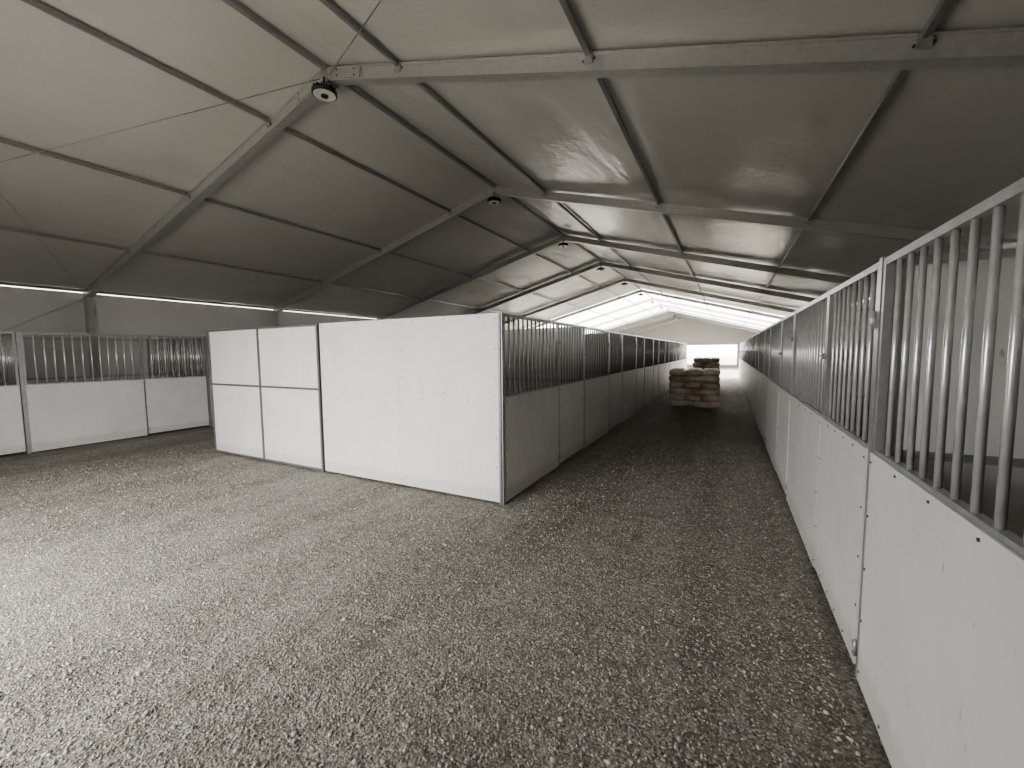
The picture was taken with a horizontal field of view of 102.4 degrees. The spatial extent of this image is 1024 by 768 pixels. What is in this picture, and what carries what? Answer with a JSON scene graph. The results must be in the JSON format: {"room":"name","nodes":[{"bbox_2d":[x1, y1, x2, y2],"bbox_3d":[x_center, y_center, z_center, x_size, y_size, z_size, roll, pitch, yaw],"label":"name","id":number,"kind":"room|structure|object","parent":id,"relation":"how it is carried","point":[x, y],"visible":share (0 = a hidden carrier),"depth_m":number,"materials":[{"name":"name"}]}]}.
{"room":"horse stable","nodes":[
{"label":"horse stable","id":0,"kind":"room"},
{"bbox_2d":[0,286,376,377],"bbox_3d":[0.374,-2.435,32.720,0.012,3.428,60.080,2,5,28],"label":"wall","id":1,"kind":"structure","parent":0,"point":[120,315],"depth_m":11.25,"materials":[{"name":"plastic"}]},
{"bbox_2d":[0,356,891,767],"bbox_3d":[14.092,-1.077,37.803,170.000,0.300,220.000,2,5,28],"label":"floor","id":2,"kind":"structure","parent":0,"point":[733,422],"depth_m":2.93,"materials":[{"name":"grey gravel"}]},
{"bbox_2d":[0,331,25,454],"bbox_3d":[-11.010,0.237,6.907,3.087,2.260,3.083,2,5,28],"label":"stall","id":3,"kind":"object","parent":2,"relation":"on","point":[12,435],"visible":1,"depth_m":7.45,"materials":[{"name":"metal"}]},
{"bbox_2d":[0,331,209,453],"bbox_3d":[-9.598,0.018,9.601,3.087,2.260,3.083,2,5,28],"label":"stall","id":4,"kind":"object","parent":2,"relation":"on","point":[58,412],"visible":0.95,"depth_m":8.60,"materials":[{"name":"metal"}]},
{"bbox_2d":[146,336,212,426],"bbox_3d":[-8.187,-0.202,12.296,3.087,2.260,3.083,2,5,28],"label":"stall","id":5,"kind":"object","parent":2,"relation":"on","point":[201,373],"visible":0.2,"depth_m":10.76,"materials":[{"name":"metal"}]},
{"bbox_2d":[207,324,325,471],"bbox_3d":[-3.521,0.066,8.277,3.055,2.260,3.107,2,5,28],"label":"stall","id":6,"kind":"object","parent":2,"relation":"on","point":[266,384],"visible":0.8,"depth_m":6.80,"materials":[{"name":"metal"}]},
{"bbox_2d":[0,432,867,767],"bbox_3d":[-1.760,1.328,6.340,10.120,0.034,9.012,2,5,28],"label":"gravel","id":7,"kind":"object","parent":2,"relation":"on","point":[2,720],"visible":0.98,"depth_m":2.56,"materials":[{"name":"gravel"}]},
{"bbox_2d":[319,312,585,505],"bbox_3d":[-0.750,0.153,6.834,3.135,2.260,3.105,2,5,28],"label":"stall","id":8,"kind":"object","parent":2,"relation":"on","point":[422,402],"visible":1,"depth_m":5.41,"materials":[{"name":"metal"}]},
{"bbox_2d":[83,27,1023,375],"bbox_3d":[-2.698,-1.685,6.368,18.980,6.030,0.300,2,5,28],"label":"frame","id":9,"kind":"object","parent":2,"relation":"on","point":[995,47],"visible":0.92,"depth_m":4.10,"materials":[{"name":"metal"}]},
{"bbox_2d":[311,77,336,101],"bbox_3d":[-2.768,-4.377,6.072,0.350,0.275,0.350,2,5,28],"label":"light","id":10,"kind":"object","parent":9,"relation":"attached to","point":[324,92],"visible":1,"depth_m":6.03,"materials":[{"name":"metal"}]},
{"bbox_2d":[505,326,623,449],"bbox_3d":[0.688,-0.067,9.528,3.087,2.260,3.083,2,5,28],"label":"stall","id":11,"kind":"object","parent":2,"relation":"on","point":[603,393],"visible":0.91,"depth_m":8.17,"materials":[{"name":"metal"}]},
{"bbox_2d":[585,332,644,423],"bbox_3d":[2.099,-0.287,12.223,3.087,2.260,3.083,2,5,28],"label":"stall","id":12,"kind":"object","parent":2,"relation":"on","point":[633,348],"visible":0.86,"depth_m":11.01,"materials":[{"name":"metal"}]},
{"bbox_2d":[377,235,876,319],"bbox_3d":[1.929,-2.405,15.204,18.980,6.030,0.300,2,5,28],"label":"frame","id":13,"kind":"object","parent":2,"relation":"on","point":[653,251],"visible":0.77,"depth_m":13.83,"materials":[{"name":"metal"}]},
{"bbox_2d":[559,239,567,247],"bbox_3d":[1.859,-5.098,14.908,0.350,0.275,0.350,2,5,28],"label":"light","id":14,"kind":"object","parent":13,"relation":"attached to","point":[563,244],"visible":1,"depth_m":14.83,"materials":[{"name":"metal"}]},
{"bbox_2d":[272,185,1016,325],"bbox_3d":[-0.385,-2.045,10.786,18.980,6.030,0.300,2,5,28],"label":"frame","id":15,"kind":"object","parent":2,"relation":"on","point":[781,221],"visible":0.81,"depth_m":8.78,"materials":[{"name":"metal"}]},
{"bbox_2d":[487,192,500,204],"bbox_3d":[-0.455,-4.737,10.490,0.350,0.275,0.350,2,5,28],"label":"light","id":16,"kind":"object","parent":15,"relation":"attached to","point":[494,200],"visible":1,"depth_m":10.41,"materials":[{"name":"metal"}]},
{"bbox_2d":[629,336,659,408],"bbox_3d":[3.510,-0.507,14.918,3.087,2.260,3.083,2,5,28],"label":"stall","id":17,"kind":"object","parent":2,"relation":"on","point":[651,345],"visible":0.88,"depth_m":14.02,"materials":[{"name":"metal"}]},
{"bbox_2d":[505,278,795,323],"bbox_3d":[6.556,-3.126,24.040,18.980,6.030,0.300,2,5,28],"label":"frame","id":18,"kind":"object","parent":2,"relation":"on","point":[736,300],"visible":0.63,"depth_m":22.89,"materials":[{"name":"metal"}]},
{"bbox_2d":[528,289,783,328],"bbox_3d":[8.869,-3.486,28.458,18.980,6.030,0.300,2,5,28],"label":"frame","id":19,"kind":"object","parent":2,"relation":"on","point":[641,290],"visible":0.59,"depth_m":27.43,"materials":[{"name":"metal"}]},
{"bbox_2d":[466,261,851,314],"bbox_3d":[4.242,-2.766,19.622,18.980,6.030,0.300,2,5,28],"label":"frame","id":20,"kind":"object","parent":2,"relation":"on","point":[599,264],"visible":0.68,"depth_m":18.33,"materials":[{"name":"metal"}]},
{"bbox_2d":[657,339,669,398],"bbox_3d":[4.921,-0.727,17.613,3.087,2.260,3.083,2,5,28],"label":"stall","id":21,"kind":"object","parent":2,"relation":"on","point":[663,382],"visible":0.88,"depth_m":16.77,"materials":[{"name":"metal"}]},
{"bbox_2d":[565,297,774,326],"bbox_3d":[11.182,-3.847,32.876,18.980,6.030,0.300,2,5,28],"label":"frame","id":22,"kind":"object","parent":2,"relation":"on","point":[653,298],"visible":0.59,"depth_m":31.78,"materials":[{"name":"metal"}]},
{"bbox_2d":[668,340,676,390],"bbox_3d":[6.332,-0.946,20.308,3.087,2.260,3.083,2,5,28],"label":"stall","id":23,"kind":"object","parent":2,"relation":"on","point":[672,345],"visible":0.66,"depth_m":19.41,"materials":[{"name":"metal"}]},
{"bbox_2d":[589,309,762,333],"bbox_3d":[15.809,-4.567,41.712,18.980,6.030,0.300,2,5,28],"label":"frame","id":24,"kind":"object","parent":2,"relation":"on","point":[666,310],"visible":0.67,"depth_m":40.80,"materials":[{"name":"metal"}]},
{"bbox_2d":[585,304,768,329],"bbox_3d":[13.496,-4.207,37.294,18.980,6.030,0.300,2,5,28],"label":"frame","id":25,"kind":"object","parent":2,"relation":"on","point":[659,305],"visible":0.64,"depth_m":36.25,"materials":[{"name":"metal"}]},
{"bbox_2d":[676,342,682,367],"bbox_3d":[7.743,-1.166,23.002,3.087,2.260,3.083,2,5,28],"label":"stall","id":26,"kind":"object","parent":2,"relation":"on","point":[679,345],"visible":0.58,"depth_m":22.22,"materials":[{"name":"metal"}]},
{"bbox_2d":[682,343,687,368],"bbox_3d":[9.155,-1.386,25.697,3.087,2.260,3.083,2,5,28],"label":"stall","id":27,"kind":"object","parent":2,"relation":"on","point":[684,347],"visible":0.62,"depth_m":24.86,"materials":[{"name":"metal"}]},
{"bbox_2d":[615,313,758,331],"bbox_3d":[18.123,-4.928,46.130,18.980,6.030,0.300,2,5,28],"label":"frame","id":28,"kind":"object","parent":2,"relation":"on","point":[672,313],"visible":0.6,"depth_m":45.22,"materials":[{"name":"metal"}]},
{"bbox_2d":[624,316,756,333],"bbox_3d":[20.436,-5.288,50.548,18.980,6.030,0.300,2,5,28],"label":"frame","id":29,"kind":"object","parent":2,"relation":"on","point":[678,316],"visible":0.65,"depth_m":49.60,"materials":[{"name":"metal"}]},
{"bbox_2d":[669,368,720,411],"bbox_3d":[5.614,0.149,12.685,1.424,1.257,1.169,2,5,26],"label":"bags","id":30,"kind":"object","parent":2,"relation":"on","point":[695,388],"visible":1,"depth_m":12.21,"materials":[{"name":"brown fabric"}]},
{"bbox_2d":[692,357,719,381],"bbox_3d":[9.197,-0.515,19.481,1.188,1.477,1.436,2,5,28],"label":"bags","id":31,"kind":"object","parent":2,"relation":"on","point":[699,362],"visible":0.26,"depth_m":18.87,"materials":[{"name":"brown fabric"}]},
{"bbox_2d":[739,343,740,379],"bbox_3d":[15.189,-1.336,24.364,3.087,2.260,3.044,2,5,28],"label":"stall","id":32,"kind":"object","parent":2,"relation":"on","point":[740,343],"visible":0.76,"depth_m":25.04,"materials":[{"name":"metal"}]},
{"bbox_2d":[740,342,742,385],"bbox_3d":[13.778,-1.117,21.669,3.087,2.260,3.044,2,5,28],"label":"stall","id":33,"kind":"object","parent":2,"relation":"on","point":[741,342],"visible":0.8,"depth_m":22.10,"materials":[{"name":"metal"}]},
{"bbox_2d":[741,341,744,390],"bbox_3d":[12.367,-0.897,18.974,3.087,2.260,3.044,2,5,28],"label":"stall","id":34,"kind":"object","parent":2,"relation":"on","point":[743,360],"visible":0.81,"depth_m":19.54,"materials":[{"name":"metal"}]},
{"bbox_2d":[743,339,747,394],"bbox_3d":[10.956,-0.677,16.279,3.087,2.260,3.044,2,5,28],"label":"stall","id":35,"kind":"object","parent":2,"relation":"on","point":[746,340],"visible":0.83,"depth_m":16.81,"materials":[{"name":"metal"}]},
{"bbox_2d":[746,336,752,404],"bbox_3d":[9.545,-0.457,13.584,3.087,2.260,3.044,2,5,28],"label":"stall","id":36,"kind":"object","parent":2,"relation":"on","point":[750,340],"visible":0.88,"depth_m":14.12,"materials":[{"name":"metal"}]},
{"bbox_2d":[750,331,759,419],"bbox_3d":[8.133,-0.237,10.889,3.087,2.260,3.044,2,5,28],"label":"stall","id":37,"kind":"object","parent":2,"relation":"on","point":[755,346],"visible":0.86,"depth_m":11.33,"materials":[{"name":"metal"}]},
{"bbox_2d":[756,324,771,442],"bbox_3d":[6.722,-0.018,8.194,3.087,2.260,3.044,2,5,28],"label":"stall","id":38,"kind":"object","parent":2,"relation":"on","point":[765,334],"visible":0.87,"depth_m":8.60,"materials":[{"name":"metal"}]},
{"bbox_2d":[765,307,873,493],"bbox_3d":[5.311,0.202,5.499,3.087,2.260,3.044,2,5,28],"label":"stall","id":39,"kind":"object","parent":2,"relation":"on","point":[783,330],"visible":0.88,"depth_m":5.68,"materials":[{"name":"metal"}]},
{"bbox_2d":[786,248,1023,680],"bbox_3d":[3.900,0.422,2.804,3.087,2.260,3.044,2,5,28],"label":"stall","id":40,"kind":"object","parent":2,"relation":"on","point":[829,461],"visible":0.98,"depth_m":2.38,"materials":[{"name":"metal"}]},
{"bbox_2d":[857,177,1023,767],"bbox_3d":[2.489,0.642,0.110,3.087,2.260,3.044,2,5,28],"label":"stall","id":41,"kind":"object","parent":2,"relation":"on","point":[940,672],"visible":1,"depth_m":1.42,"materials":[{"name":"metal"}]},
{"bbox_3d":[-5.011,-1.325,1.950,18.980,6.030,0.300,2,5,28],"label":"frame","id":42,"kind":"object","parent":2,"relation":"on","visible":0},
{"bbox_2d":[0,0,1016,333],"bbox_3d":[8.868,-3.588,28.450,18.650,5.846,59.851,2,5,28],"label":"beams","id":43,"kind":"structure","parent":42,"relation":"attached to","point":[942,7],"depth_m":6.76,"materials":[{"name":"metal"}]},
{"bbox_2d":[0,0,1023,333],"bbox_3d":[8.761,-5.208,28.148,19.140,2.618,60.400,2,5,28],"label":"ceiling","id":44,"kind":"structure","parent":0,"point":[945,142],"depth_m":6.50,"materials":[{"name":"plastic"}]},
{"bbox_2d":[629,319,754,364],"bbox_3d":[22.657,-5.649,54.788,18.920,6.060,0.120,2,5,28],"label":"wall","id":45,"kind":"structure","parent":0,"point":[689,332],"depth_m":53.93,"materials":[{"name":"plastic"}]}
]}

